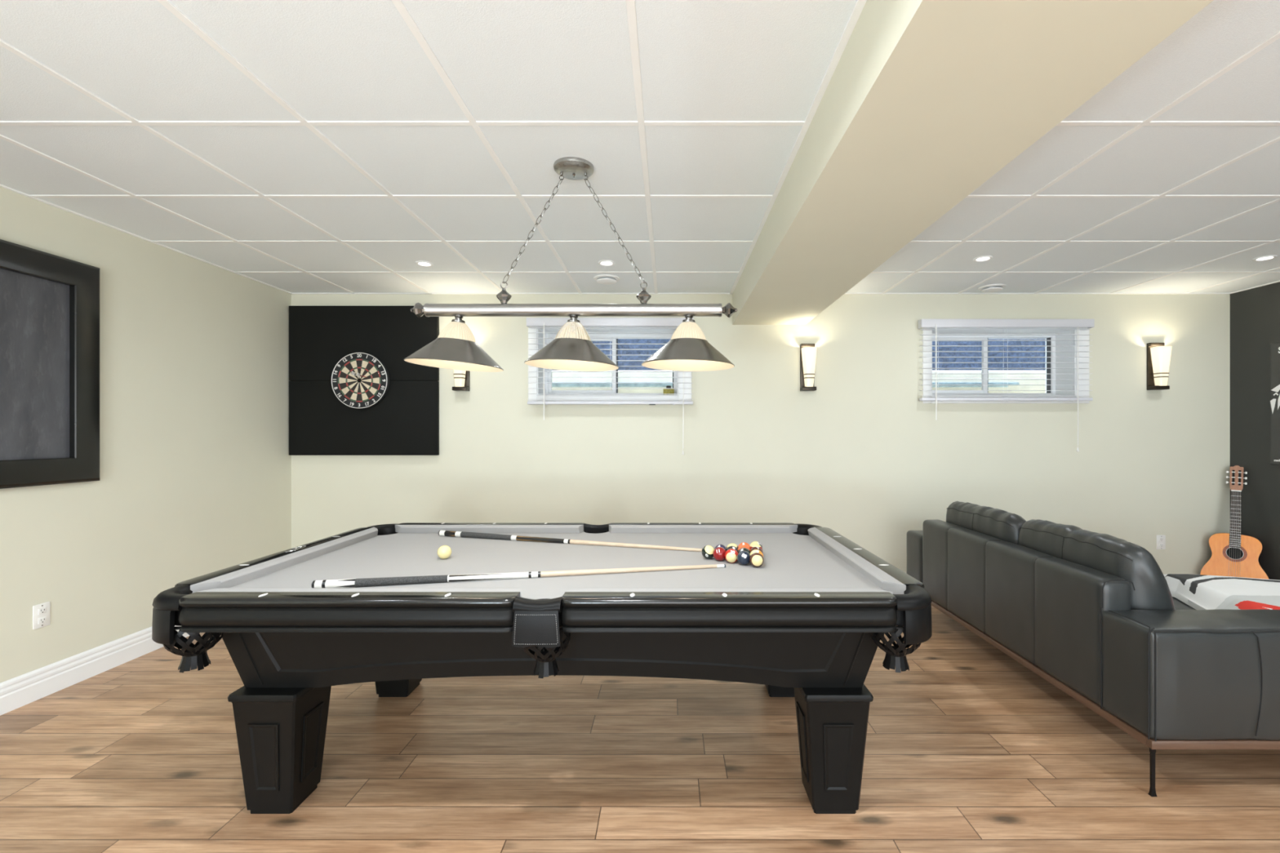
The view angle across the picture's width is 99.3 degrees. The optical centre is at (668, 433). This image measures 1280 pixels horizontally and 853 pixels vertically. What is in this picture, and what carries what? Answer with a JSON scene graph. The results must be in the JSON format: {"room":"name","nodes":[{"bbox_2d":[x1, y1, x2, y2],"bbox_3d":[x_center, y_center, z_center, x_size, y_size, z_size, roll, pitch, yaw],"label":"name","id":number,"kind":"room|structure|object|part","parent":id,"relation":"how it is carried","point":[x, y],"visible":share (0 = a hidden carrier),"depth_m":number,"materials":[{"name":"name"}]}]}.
{"room":"basement game room","nodes":[
{"label":"basement game room","id":0,"kind":"room"},
{"bbox_2d":[0,186,291,683],"bbox_3d":[-3.150,-0.020,0.845,0.200,2.600,7.090,0,0,0],"label":"wall","id":1,"kind":"structure","parent":0,"point":[195,481],"depth_m":3.18,"materials":[{"name":"beige paint"}]},
{"bbox_2d":[32,601,50,630],"bbox_3d":[-3.046,0.884,2.640,0.009,0.116,0.072,0,0,0],"label":"wall outlet","id":2,"kind":"object","parent":1,"relation":"attached to","point":[41,612],"visible":1,"depth_m":2.64,"materials":[{"name":"white plastic"}]},
{"bbox_2d":[38,616,46,624],"bbox_3d":[-3.044,0.907,2.640,0.004,0.029,0.034,0,0,0],"label":"socket","id":3,"kind":"object","parent":2,"relation":"attached to","point":[42,620],"depth_m":2.64,"materials":[{"name":"white plastic"}]},
{"bbox_2d":[38,606,46,614],"bbox_3d":[-3.044,0.861,2.640,0.004,0.029,0.034,0,0,0],"label":"socket","id":4,"kind":"object","parent":2,"relation":"attached to","point":[42,610],"depth_m":2.64,"materials":[{"name":"white plastic"}]},
{"bbox_2d":[0,239,99,488],"bbox_3d":[-3.027,-0.314,1.968,0.045,1.128,1.835,0,0,0],"label":"chalkboard","id":5,"kind":"object","parent":1,"relation":"attached to","point":[50,303],"visible":1,"depth_m":2.65,"materials":[{"name":"black paint"}]},
{"bbox_2d":[0,625,189,715],"bbox_3d":[-3.042,1.209,0.845,0.016,0.142,7.090,0,0,0],"label":"baseboard","id":6,"kind":"structure","parent":1,"relation":"attached to","point":[16,692],"depth_m":2.77,"materials":[{"name":"white paint"}]},
{"bbox_2d":[0,0,1279,294],"bbox_3d":[0.743,-1.153,0.845,7.585,0.056,7.090,0,0,0],"label":"ceiling","id":7,"kind":"structure","parent":0,"point":[293,147],"depth_m":2.12,"materials":[{"name":"tile"}]},
{"bbox_2d":[415,261,433,266],"bbox_3d":[-1.625,-1.128,3.615,0.110,0.008,0.110,0,0,0],"label":"recessed light","id":8,"kind":"object","parent":7,"relation":"in","point":[424,264],"visible":1,"depth_m":3.61,"materials":[{"name":"white paint"}]},
{"bbox_2d":[403,156,737,372],"bbox_3d":[-0.405,-0.702,2.305,1.394,0.858,0.395,0,0,0],"label":"light","id":9,"kind":"object","parent":7,"relation":"hanging from","point":[455,348],"visible":1,"depth_m":2.28,"materials":[{"name":"silver metal"}]},
{"bbox_3d":[-0.905,-0.335,2.305,0.394,0.124,0.395,0,0,0],"label":"lamp shade","id":10,"kind":"part","parent":9,"relation":"part of","materials":[{"name":"grey metal"}]},
{"bbox_3d":[-0.576,-0.859,2.305,0.253,0.446,0.015,0,0,0],"label":"chain","id":11,"kind":"part","parent":9,"relation":"part of","materials":[{"name":"grey metal"}]},
{"bbox_3d":[-0.409,-0.337,2.305,0.395,0.114,0.395,0,0,0],"label":"lamp shade","id":12,"kind":"part","parent":9,"relation":"part of","materials":[{"name":"grey metal"}]},
{"bbox_3d":[-0.229,-0.859,2.305,0.255,0.446,0.015,0,0,0],"label":"chain","id":13,"kind":"part","parent":9,"relation":"part of","materials":[{"name":"grey metal"}]},
{"bbox_3d":[0.082,-0.338,2.305,0.395,0.110,0.395,0,0,0],"label":"lamp shade","id":14,"kind":"part","parent":9,"relation":"part of","materials":[{"name":"grey metal"}]},
{"bbox_2d":[593,274,619,284],"bbox_3d":[-0.452,-1.116,3.960,0.188,0.030,0.188,0,0,0],"label":"ceiling vent","id":15,"kind":"object","parent":7,"relation":"in","point":[606,281],"visible":1,"depth_m":3.92,"materials":[{"name":"white paint"}]},
{"bbox_2d":[598,260,614,266],"bbox_3d":[-0.412,-1.128,3.600,0.110,0.008,0.110,0,0,0],"label":"recessed light","id":16,"kind":"object","parent":7,"relation":"in","point":[604,263],"visible":1,"depth_m":3.60,"materials":[{"name":"white"}]},
{"bbox_2d":[732,0,1213,324],"bbox_3d":[0.810,-1.099,0.845,0.590,0.442,7.090,0,0,0],"label":"beam","id":17,"kind":"structure","parent":7,"relation":"attached to","point":[924,102],"depth_m":1.54,"materials":[{"name":"beige paint"}]},
{"bbox_2d":[973,255,992,262],"bbox_3d":[2.030,-1.128,3.510,0.110,0.008,0.110,0,0,0],"label":"recessed light","id":18,"kind":"object","parent":7,"relation":"in","point":[984,258],"visible":1,"depth_m":3.50,"materials":[{"name":"white"}]},
{"bbox_2d":[977,284,1006,293],"bbox_3d":[2.500,-1.116,4.200,0.188,0.030,0.188,0,0,0],"label":"ceiling vent","id":19,"kind":"object","parent":7,"relation":"in","point":[992,289],"visible":1,"depth_m":4.16,"materials":[{"name":"white paint"}]},
{"bbox_2d":[1252,255,1277,261],"bbox_3d":[3.840,-1.128,3.500,0.110,0.008,0.110,0,0,0],"label":"recessed light","id":20,"kind":"object","parent":7,"relation":"in","point":[1267,257],"visible":1,"depth_m":3.50,"materials":[{"name":"white"}]},
{"bbox_2d":[0,605,1279,852],"bbox_3d":[0.743,1.330,0.900,7.985,0.100,7.600,0,0,0],"label":"floor","id":21,"kind":"structure","parent":0,"point":[969,749],"depth_m":2.04,"materials":[{"name":"brown wood"}]},
{"bbox_2d":[151,522,932,813],"bbox_3d":[-0.390,0.884,2.305,2.468,0.793,1.424,0,0,0],"label":"pool table","id":22,"kind":"object","parent":21,"relation":"on","point":[808,624],"visible":0.97,"depth_m":1.82,"materials":[{"name":"black wood"}]},
{"bbox_3d":[-1.342,1.078,1.807,0.100,0.232,0.023,0,0,0],"label":"leg panel","id":23,"kind":"part","parent":22,"relation":"part of","materials":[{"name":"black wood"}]},
{"bbox_3d":[-1.577,0.541,2.305,0.094,0.102,1.070,0,0,0],"label":"rail","id":24,"kind":"part","parent":22,"relation":"part of","materials":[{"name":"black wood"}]},
{"bbox_3d":[-1.342,1.071,1.900,0.227,0.418,0.227,0,0,0],"label":"leg","id":25,"kind":"part","parent":22,"relation":"part of","materials":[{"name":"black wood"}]},
{"bbox_2d":[190,527,377,591],"bbox_3d":[-1.521,0.509,2.305,0.052,0.037,1.096,0,0,0],"label":"cushion","id":26,"kind":"object","parent":22,"relation":"on","point":[243,575],"depth_m":2.12,"materials":[{"name":"grey fabric"}]},
{"bbox_3d":[-1.582,0.490,2.305,0.034,0.002,0.124,0,0,2],"label":"name plate","id":27,"kind":"part","parent":22,"relation":"part of","materials":[{"name":"white plastic"}]},
{"bbox_3d":[-1.249,1.078,1.900,0.023,0.232,0.100,0,0,0],"label":"leg panel","id":28,"kind":"part","parent":22,"relation":"part of","materials":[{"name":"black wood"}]},
{"bbox_3d":[-0.961,0.541,1.653,1.002,0.102,0.094,0,0,0],"label":"rail","id":29,"kind":"part","parent":22,"relation":"part of","materials":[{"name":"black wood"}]},
{"bbox_2d":[192,587,520,596],"bbox_3d":[-0.967,0.509,1.710,1.017,0.037,0.054,0,0,0],"label":"cushion","id":30,"kind":"object","parent":22,"relation":"on","point":[223,590],"depth_m":1.70,"materials":[{"name":"grey fabric"}]},
{"bbox_3d":[-1.342,1.071,2.710,0.227,0.418,0.227,0,0,0],"label":"leg","id":31,"kind":"part","parent":22,"relation":"part of","materials":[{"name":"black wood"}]},
{"bbox_2d":[436,545,451,559],"bbox_3d":[-0.945,0.499,2.290,0.057,0.057,0.057,0,0,0],"label":"cue ball","id":32,"kind":"object","parent":22,"relation":"on","point":[444,552],"visible":1,"depth_m":2.27,"materials":[{"name":"beige plastic"}]},
{"bbox_2d":[395,524,583,533],"bbox_3d":[-0.967,0.509,2.900,1.017,0.037,0.054,0,0,0],"label":"cushion","id":33,"kind":"object","parent":22,"relation":"on","point":[398,528],"depth_m":2.88,"materials":[{"name":"grey fabric"}]},
{"bbox_3d":[-0.961,0.541,2.957,1.002,0.102,0.094,0,0,0],"label":"rail","id":34,"kind":"part","parent":22,"relation":"part of","materials":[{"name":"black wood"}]},
{"bbox_2d":[311,564,725,587],"bbox_3d":[-0.492,0.513,1.996,1.462,0.030,0.030,0,0,-12],"label":"pool cue","id":35,"kind":"object","parent":22,"relation":"on","point":[383,581],"visible":0.98,"depth_m":1.94,"materials":[{"name":"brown wood"}]},
{"bbox_3d":[-0.390,0.707,1.811,2.010,0.203,0.045,0,0,0],"label":"apron panel","id":36,"kind":"part","parent":22,"relation":"part of","materials":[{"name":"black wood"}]},
{"bbox_2d":[438,530,702,551],"bbox_3d":[-0.475,0.514,2.607,1.472,0.030,0.029,0,0,16],"label":"pool cue","id":37,"kind":"object","parent":22,"relation":"on","point":[442,533],"visible":0.84,"depth_m":2.62,"materials":[{"name":"brown wood"}]},
{"bbox_3d":[0.181,0.541,2.957,1.002,0.102,0.094,0,0,0],"label":"rail","id":38,"kind":"part","parent":22,"relation":"part of","materials":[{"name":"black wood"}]},
{"bbox_2d":[608,524,797,533],"bbox_3d":[0.186,0.509,2.900,1.017,0.037,0.054,0,0,0],"label":"cushion","id":39,"kind":"object","parent":22,"relation":"on","point":[612,528],"depth_m":2.88,"materials":[{"name":"grey fabric"}]},
{"bbox_2d":[701,545,714,559],"bbox_3d":[0.167,0.499,2.290,0.057,0.057,0.057,0,0,0],"label":"ball","id":40,"kind":"object","parent":22,"relation":"on","point":[707,551],"visible":0.9,"depth_m":2.27,"materials":[{"name":"plastic"}]},
{"bbox_2d":[712,546,725,560],"bbox_3d":[0.212,0.499,2.254,0.057,0.057,0.057,0,0,0],"label":"ball","id":41,"kind":"object","parent":22,"relation":"on","point":[718,553],"visible":0.94,"depth_m":2.23,"materials":[{"name":"red plastic"}]},
{"bbox_2d":[714,544,726,550],"bbox_3d":[0.221,0.499,2.311,0.057,0.057,0.057,0,0,0],"label":"ball","id":42,"kind":"object","parent":22,"relation":"on","point":[717,545],"visible":0.35,"depth_m":2.30,"materials":[{"name":"plastic"}]},
{"bbox_3d":[0.181,0.541,1.653,1.002,0.102,0.094,0,0,0],"label":"rail","id":43,"kind":"part","parent":22,"relation":"part of","materials":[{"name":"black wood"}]},
{"bbox_2d":[565,587,893,594],"bbox_3d":[0.186,0.509,1.710,1.017,0.037,0.054,0,0,0],"label":"cushion","id":44,"kind":"object","parent":22,"relation":"on","point":[574,590],"depth_m":1.70,"materials":[{"name":"grey fabric"}]},
{"bbox_2d":[724,548,737,563],"bbox_3d":[0.257,0.499,2.219,0.057,0.057,0.057,0,0,0],"label":"ball","id":45,"kind":"object","parent":22,"relation":"on","point":[731,555],"visible":0.94,"depth_m":2.20,"materials":[{"name":"beige plastic"}]},
{"bbox_2d":[725,546,737,551],"bbox_3d":[0.266,0.499,2.276,0.057,0.057,0.057,0,0,0],"label":"ball","id":46,"kind":"object","parent":22,"relation":"on","point":[729,547],"visible":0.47,"depth_m":2.26,"materials":[{"name":"beige plastic"}]},
{"bbox_2d":[726,542,738,548],"bbox_3d":[0.274,0.499,2.333,0.057,0.057,0.057,0,0,0],"label":"ball","id":47,"kind":"object","parent":22,"relation":"on","point":[731,544],"visible":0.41,"depth_m":2.32,"materials":[{"name":"beige plastic"}]},
{"bbox_2d":[737,551,751,564],"bbox_3d":[0.303,0.499,2.183,0.057,0.057,0.057,0,0,0],"label":"ball","id":48,"kind":"object","parent":22,"relation":"on","point":[743,557],"visible":0.96,"depth_m":2.16,"materials":[{"name":"blue plastic"}]},
{"bbox_2d":[737,547,750,553],"bbox_3d":[0.311,0.499,2.240,0.057,0.057,0.057,0,0,0],"label":"ball","id":49,"kind":"object","parent":22,"relation":"on","point":[741,548],"visible":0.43,"depth_m":2.23,"materials":[{"name":"plastic"}]},
{"bbox_2d":[737,544,750,551],"bbox_3d":[0.319,0.499,2.297,0.057,0.057,0.057,0,0,0],"label":"ball","id":50,"kind":"object","parent":22,"relation":"on","point":[743,545],"visible":0.35,"depth_m":2.29,"materials":[{"name":"orange plastic"}]},
{"bbox_2d":[737,542,750,547],"bbox_3d":[0.328,0.499,2.354,0.057,0.057,0.057,0,0,0],"label":"ball","id":51,"kind":"object","parent":22,"relation":"on","point":[742,543],"visible":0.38,"depth_m":2.34,"materials":[{"name":"plastic"}]},
{"bbox_2d":[750,543,762,550],"bbox_3d":[0.373,0.499,2.318,0.057,0.057,0.057,0,0,0],"label":"ball","id":52,"kind":"object","parent":22,"relation":"on","point":[754,544],"visible":0.38,"depth_m":2.31,"materials":[{"name":"beige plastic"}]},
{"bbox_2d":[750,541,762,547],"bbox_3d":[0.381,0.499,2.375,0.057,0.057,0.057,0,0,0],"label":"ball","id":53,"kind":"object","parent":22,"relation":"on","point":[753,542],"visible":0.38,"depth_m":2.36,"materials":[{"name":"beige plastic"}]},
{"bbox_2d":[749,552,764,567],"bbox_3d":[0.348,0.499,2.147,0.057,0.057,0.057,0,0,0],"label":"ball","id":54,"kind":"object","parent":22,"relation":"on","point":[756,559],"visible":1,"depth_m":2.13,"materials":[{"name":"plastic"}]},
{"bbox_2d":[750,549,763,555],"bbox_3d":[0.356,0.499,2.204,0.057,0.057,0.057,0,0,0],"label":"ball","id":55,"kind":"object","parent":22,"relation":"on","point":[754,550],"visible":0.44,"depth_m":2.19,"materials":[{"name":"plastic"}]},
{"bbox_2d":[750,546,763,553],"bbox_3d":[0.364,0.499,2.261,0.057,0.057,0.057,0,0,0],"label":"ball","id":56,"kind":"object","parent":22,"relation":"on","point":[753,548],"visible":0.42,"depth_m":2.25,"materials":[{"name":"brown plastic"}]},
{"bbox_3d":[0.562,1.071,2.710,0.227,0.418,0.227,0,0,0],"label":"leg","id":57,"kind":"part","parent":22,"relation":"part of","materials":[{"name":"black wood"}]},
{"bbox_3d":[0.469,1.078,1.900,0.023,0.232,0.100,0,0,0],"label":"leg panel","id":58,"kind":"part","parent":22,"relation":"part of","materials":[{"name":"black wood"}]},
{"bbox_3d":[0.562,1.071,1.900,0.227,0.418,0.227,0,0,0],"label":"leg","id":59,"kind":"part","parent":22,"relation":"part of","materials":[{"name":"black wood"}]},
{"bbox_3d":[0.562,1.078,1.807,0.100,0.232,0.023,0,0,0],"label":"leg panel","id":60,"kind":"part","parent":22,"relation":"part of","materials":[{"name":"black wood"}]},
{"bbox_2d":[807,527,906,594],"bbox_3d":[0.741,0.509,2.305,0.052,0.037,1.096,0,0,0],"label":"cushion","id":61,"kind":"object","parent":22,"relation":"on","point":[872,573],"depth_m":2.10,"materials":[{"name":"grey fabric"}]},
{"bbox_3d":[0.797,0.541,2.305,0.094,0.102,1.070,0,0,0],"label":"rail","id":62,"kind":"part","parent":22,"relation":"part of","materials":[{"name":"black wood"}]},
{"bbox_2d":[906,501,1279,796],"bbox_3d":[2.553,0.855,2.886,1.739,0.849,1.996,0,0,0],"label":"leather sofa","id":63,"kind":"object","parent":21,"relation":"on","point":[1095,615],"visible":0.97,"depth_m":2.15,"materials":[{"name":"black leather"}]},
{"bbox_3d":[2.155,0.883,3.755,0.934,0.399,0.256,0,0,0],"label":"armrest","id":64,"kind":"part","parent":63,"relation":"part of","materials":[{"name":"grey leather"}]},
{"bbox_2d":[946,501,1026,544],"bbox_3d":[1.948,0.632,3.252,0.265,0.399,0.757,0,0,0],"label":"cushion","id":65,"kind":"object","parent":63,"relation":"on","point":[1000,524],"depth_m":3.13,"materials":[{"name":"grey leather"}]},
{"bbox_3d":[1.752,0.825,2.875,0.130,0.513,1.521,0,0,0],"label":"backrest","id":66,"kind":"part","parent":63,"relation":"part of","materials":[{"name":"grey leather"}]},
{"bbox_2d":[1017,519,1175,610],"bbox_3d":[1.948,0.631,2.510,0.264,0.401,0.754,0,0,0],"label":"cushion","id":67,"kind":"object","parent":63,"relation":"on","point":[1104,553],"depth_m":2.27,"materials":[{"name":"grey leather"}]},
{"bbox_3d":[2.552,1.093,2.890,1.716,0.030,1.972,0,0,0],"label":"rail","id":68,"kind":"part","parent":63,"relation":"part of","materials":[{"name":"brown wood"}]},
{"bbox_3d":[1.712,1.193,1.922,0.020,0.174,0.014,0,0,0],"label":"leg","id":69,"kind":"part","parent":63,"relation":"part of","materials":[{"name":"black metal"}]},
{"bbox_2d":[1172,596,1195,609],"bbox_3d":[2.620,0.955,2.550,1.604,0.244,0.815,0,0,0],"label":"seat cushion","id":70,"kind":"object","parent":63,"relation":"on","point":[1179,605],"depth_m":2.64,"materials":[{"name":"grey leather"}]},
{"bbox_3d":[2.556,0.883,2.019,1.733,0.399,0.258,0,0,0],"label":"armrest","id":71,"kind":"part","parent":63,"relation":"part of","materials":[{"name":"grey leather"}]},
{"bbox_2d":[1164,573,1279,609],"bbox_3d":[2.856,0.780,2.522,1.089,0.106,0.725,0,0,0],"label":"throw blanket","id":72,"kind":"object","parent":63,"relation":"on","point":[1199,592],"visible":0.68,"depth_m":2.58,"materials":[{"name":"white fabric"}]},
{"bbox_2d":[1200,465,1269,579],"bbox_3d":[4.403,0.776,4.233,0.375,1.047,0.241,0,0,45],"label":"acoustic guitar","id":73,"kind":"object","parent":21,"relation":"on","point":[1235,554],"visible":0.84,"depth_m":4.22,"materials":[{"name":"orange wood"}]},
{"bbox_2d":[291,294,1230,574],"bbox_3d":[0.743,-0.020,4.540,7.985,2.600,0.300,0,0,0],"label":"wall","id":74,"kind":"structure","parent":0,"point":[859,456],"depth_m":4.39,"materials":[{"name":"beige paint"}]},
{"bbox_2d":[288,306,439,455],"bbox_3d":[-2.446,-0.424,4.367,1.187,1.196,0.043,0,0,0],"label":"board","id":75,"kind":"object","parent":74,"relation":"attached to","point":[406,422],"visible":0.84,"depth_m":4.35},
{"bbox_2d":[331,352,390,408],"bbox_3d":[-2.452,-0.420,4.324,0.449,0.449,0.043,0,0,0],"label":"dartboard","id":76,"kind":"object","parent":75,"relation":"attached to","point":[356,392],"visible":1,"depth_m":4.31,"materials":[{"name":"multicoloured"}]},
{"bbox_3d":[-2.446,-0.723,4.367,1.187,0.598,0.043,0,0,0],"label":"panel","id":77,"kind":"part","parent":75,"relation":"part of","materials":[{"name":"black"}]},
{"bbox_3d":[-2.446,-0.124,4.367,1.187,0.596,0.043,0,0,0],"label":"panel","id":78,"kind":"part","parent":75,"relation":"part of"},
{"bbox_2d":[452,369,469,391],"bbox_3d":[-1.662,-0.531,4.330,0.117,0.378,0.119,0,0,0],"label":"wall sconce","id":79,"kind":"object","parent":74,"relation":"attached to","point":[461,378],"visible":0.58,"depth_m":4.30,"materials":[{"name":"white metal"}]},
{"bbox_3d":[-1.662,-0.525,4.322,0.117,0.310,0.102,0,0,0],"label":"lamp shade","id":80,"kind":"part","parent":79,"relation":"part of","materials":[{"name":"white glass"}]},
{"bbox_3d":[-1.662,-0.531,4.383,0.112,0.378,0.014,0,0,0],"label":"plate","id":81,"kind":"part","parent":79,"relation":"part of","materials":[{"name":"brown metal"}]},
{"bbox_2d":[528,327,691,401],"bbox_3d":[-0.473,-0.573,4.530,1.317,0.660,0.309,0,0,0],"label":"window","id":82,"kind":"structure","parent":74,"relation":"in","point":[532,388],"depth_m":4.41,"materials":[{"name":"white paint"}]},
{"bbox_3d":[-0.734,-0.578,4.628,0.576,0.472,0.033,0,0,0],"label":"sash","id":83,"kind":"part","parent":82,"relation":"part of","materials":[{"name":"white plastic"}]},
{"bbox_2d":[526,317,693,454],"bbox_3d":[-0.464,-0.374,4.326,1.328,1.085,0.080,0,0,0],"label":"window blind","id":84,"kind":"object","parent":82,"relation":"attached to","point":[531,322],"visible":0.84,"depth_m":4.31,"materials":[{"name":"white plastic"}]},
{"bbox_3d":[-0.995,-0.559,4.336,0.002,0.615,0.055,0,0,0],"label":"ladder cord","id":85,"kind":"part","parent":84,"relation":"part of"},
{"bbox_3d":[-0.464,-0.559,4.336,0.002,0.615,0.055,0,0,0],"label":"ladder cord","id":86,"kind":"part","parent":84,"relation":"part of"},
{"bbox_3d":[-0.464,-0.241,4.336,1.316,0.030,0.052,0,0,0],"label":"rail","id":87,"kind":"part","parent":84,"relation":"part of","materials":[{"name":"white plastic"}]},
{"bbox_3d":[0.067,-0.559,4.336,0.002,0.615,0.055,0,0,0],"label":"ladder cord","id":88,"kind":"part","parent":84,"relation":"part of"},
{"bbox_3d":[0.118,-0.359,4.298,0.013,0.995,0.007,0,0,0],"label":"lift cord","id":89,"kind":"part","parent":84,"relation":"part of","materials":[{"name":"white fabric"}]},
{"bbox_3d":[-0.490,-0.578,4.643,1.127,0.536,0.085,0,0,0],"label":"frame","id":90,"kind":"part","parent":82,"relation":"part of","materials":[{"name":"white plastic"}]},
{"bbox_2d":[662,385,674,395],"bbox_3d":[0.000,-0.355,4.530,0.090,0.086,0.060,0,0,0],"label":"box","id":91,"kind":"object","parent":82,"relation":"on","point":[668,390],"visible":0.81,"depth_m":4.50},
{"bbox_2d":[800,343,817,391],"bbox_3d":[1.117,-0.531,4.330,0.117,0.378,0.119,0,0,0],"label":"wall sconce","id":92,"kind":"object","parent":74,"relation":"attached to","point":[807,351],"visible":1,"depth_m":4.29,"materials":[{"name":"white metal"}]},
{"bbox_2d":[922,327,1088,403],"bbox_3d":[2.720,-0.573,4.530,1.341,0.660,0.309,0,0,0],"label":"window","id":93,"kind":"structure","parent":74,"relation":"in","point":[924,331],"depth_m":4.48,"materials":[{"name":"white paint"}]},
{"bbox_3d":[2.434,-0.578,4.628,0.550,0.472,0.033,0,0,0],"label":"sash","id":94,"kind":"part","parent":93,"relation":"part of","materials":[{"name":"white plastic"}]},
{"bbox_3d":[2.703,-0.578,4.643,1.151,0.536,0.085,0,0,0],"label":"frame","id":95,"kind":"part","parent":93,"relation":"part of","materials":[{"name":"white plastic"}]},
{"bbox_2d":[918,319,1094,451],"bbox_3d":[2.688,-0.382,4.326,1.369,1.050,0.080,0,0,0],"label":"window blind","id":96,"kind":"object","parent":93,"relation":"attached to","point":[1089,323],"visible":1,"depth_m":4.31,"materials":[{"name":"white plastic"}]},
{"bbox_3d":[2.140,-0.569,4.336,0.002,0.577,0.055,0,0,0],"label":"ladder cord","id":97,"kind":"part","parent":96,"relation":"part of","materials":[{"name":"white fabric"}]},
{"bbox_3d":[2.688,-0.269,4.336,1.357,0.030,0.052,0,0,0],"label":"rail","id":98,"kind":"part","parent":96,"relation":"part of","materials":[{"name":"white plastic"}]},
{"bbox_3d":[3.240,-0.367,4.298,0.013,0.960,0.007,0,0,0],"label":"lift cord","id":99,"kind":"part","parent":96,"relation":"part of","materials":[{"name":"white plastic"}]},
{"bbox_2d":[1146,342,1172,390],"bbox_3d":[3.916,-0.539,4.330,0.117,0.378,0.119,0,0,0],"label":"wall sconce","id":100,"kind":"object","parent":74,"relation":"attached to","point":[1158,355],"visible":1,"depth_m":4.31,"materials":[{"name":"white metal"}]},
{"bbox_3d":[3.916,-0.539,4.383,0.112,0.378,0.014,0,0,0],"label":"plate","id":101,"kind":"part","parent":100,"relation":"part of","materials":[{"name":"brown metal"}]},
{"bbox_2d":[1156,534,1165,549],"bbox_3d":[3.975,0.878,4.386,0.072,0.116,0.009,0,0,0],"label":"wall outlet","id":102,"kind":"object","parent":74,"relation":"attached to","point":[1161,539],"visible":1,"depth_m":4.38,"materials":[{"name":"white plastic"}]},
{"bbox_2d":[1230,281,1279,579],"bbox_3d":[4.635,-0.020,0.845,0.200,2.600,7.090,0,0,0],"label":"wall","id":103,"kind":"structure","parent":0,"point":[1255,313],"depth_m":4.18,"materials":[{"name":"grey paint"}]},
{"bbox_2d":[1270,342,1279,464],"bbox_3d":[4.529,-0.223,3.775,0.013,0.905,0.620,0,0,0],"label":"poster","id":104,"kind":"object","parent":103,"relation":"attached to","point":[1275,347],"visible":1,"depth_m":4.05,"materials":[{"name":"black paper"}]},
{"label":"outside","id":105,"kind":"structure","parent":0,"visible":0},
{"bbox_2d":[551,370,1045,393],"bbox_3d":[1.500,-0.054,5.192,9.000,1.068,0.415,0,0,0],"label":"ground","id":106,"kind":"structure","parent":105,"point":[622,388],"depth_m":5.00,"materials":[{"name":"beige stone"}]},
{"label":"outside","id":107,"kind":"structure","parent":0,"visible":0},
{"bbox_2d":[551,338,1045,370],"bbox_3d":[1.500,-0.620,5.503,9.000,2.200,0.194,0,0,0],"label":"wall","id":108,"kind":"structure","parent":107,"point":[620,340],"depth_m":5.42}
]}

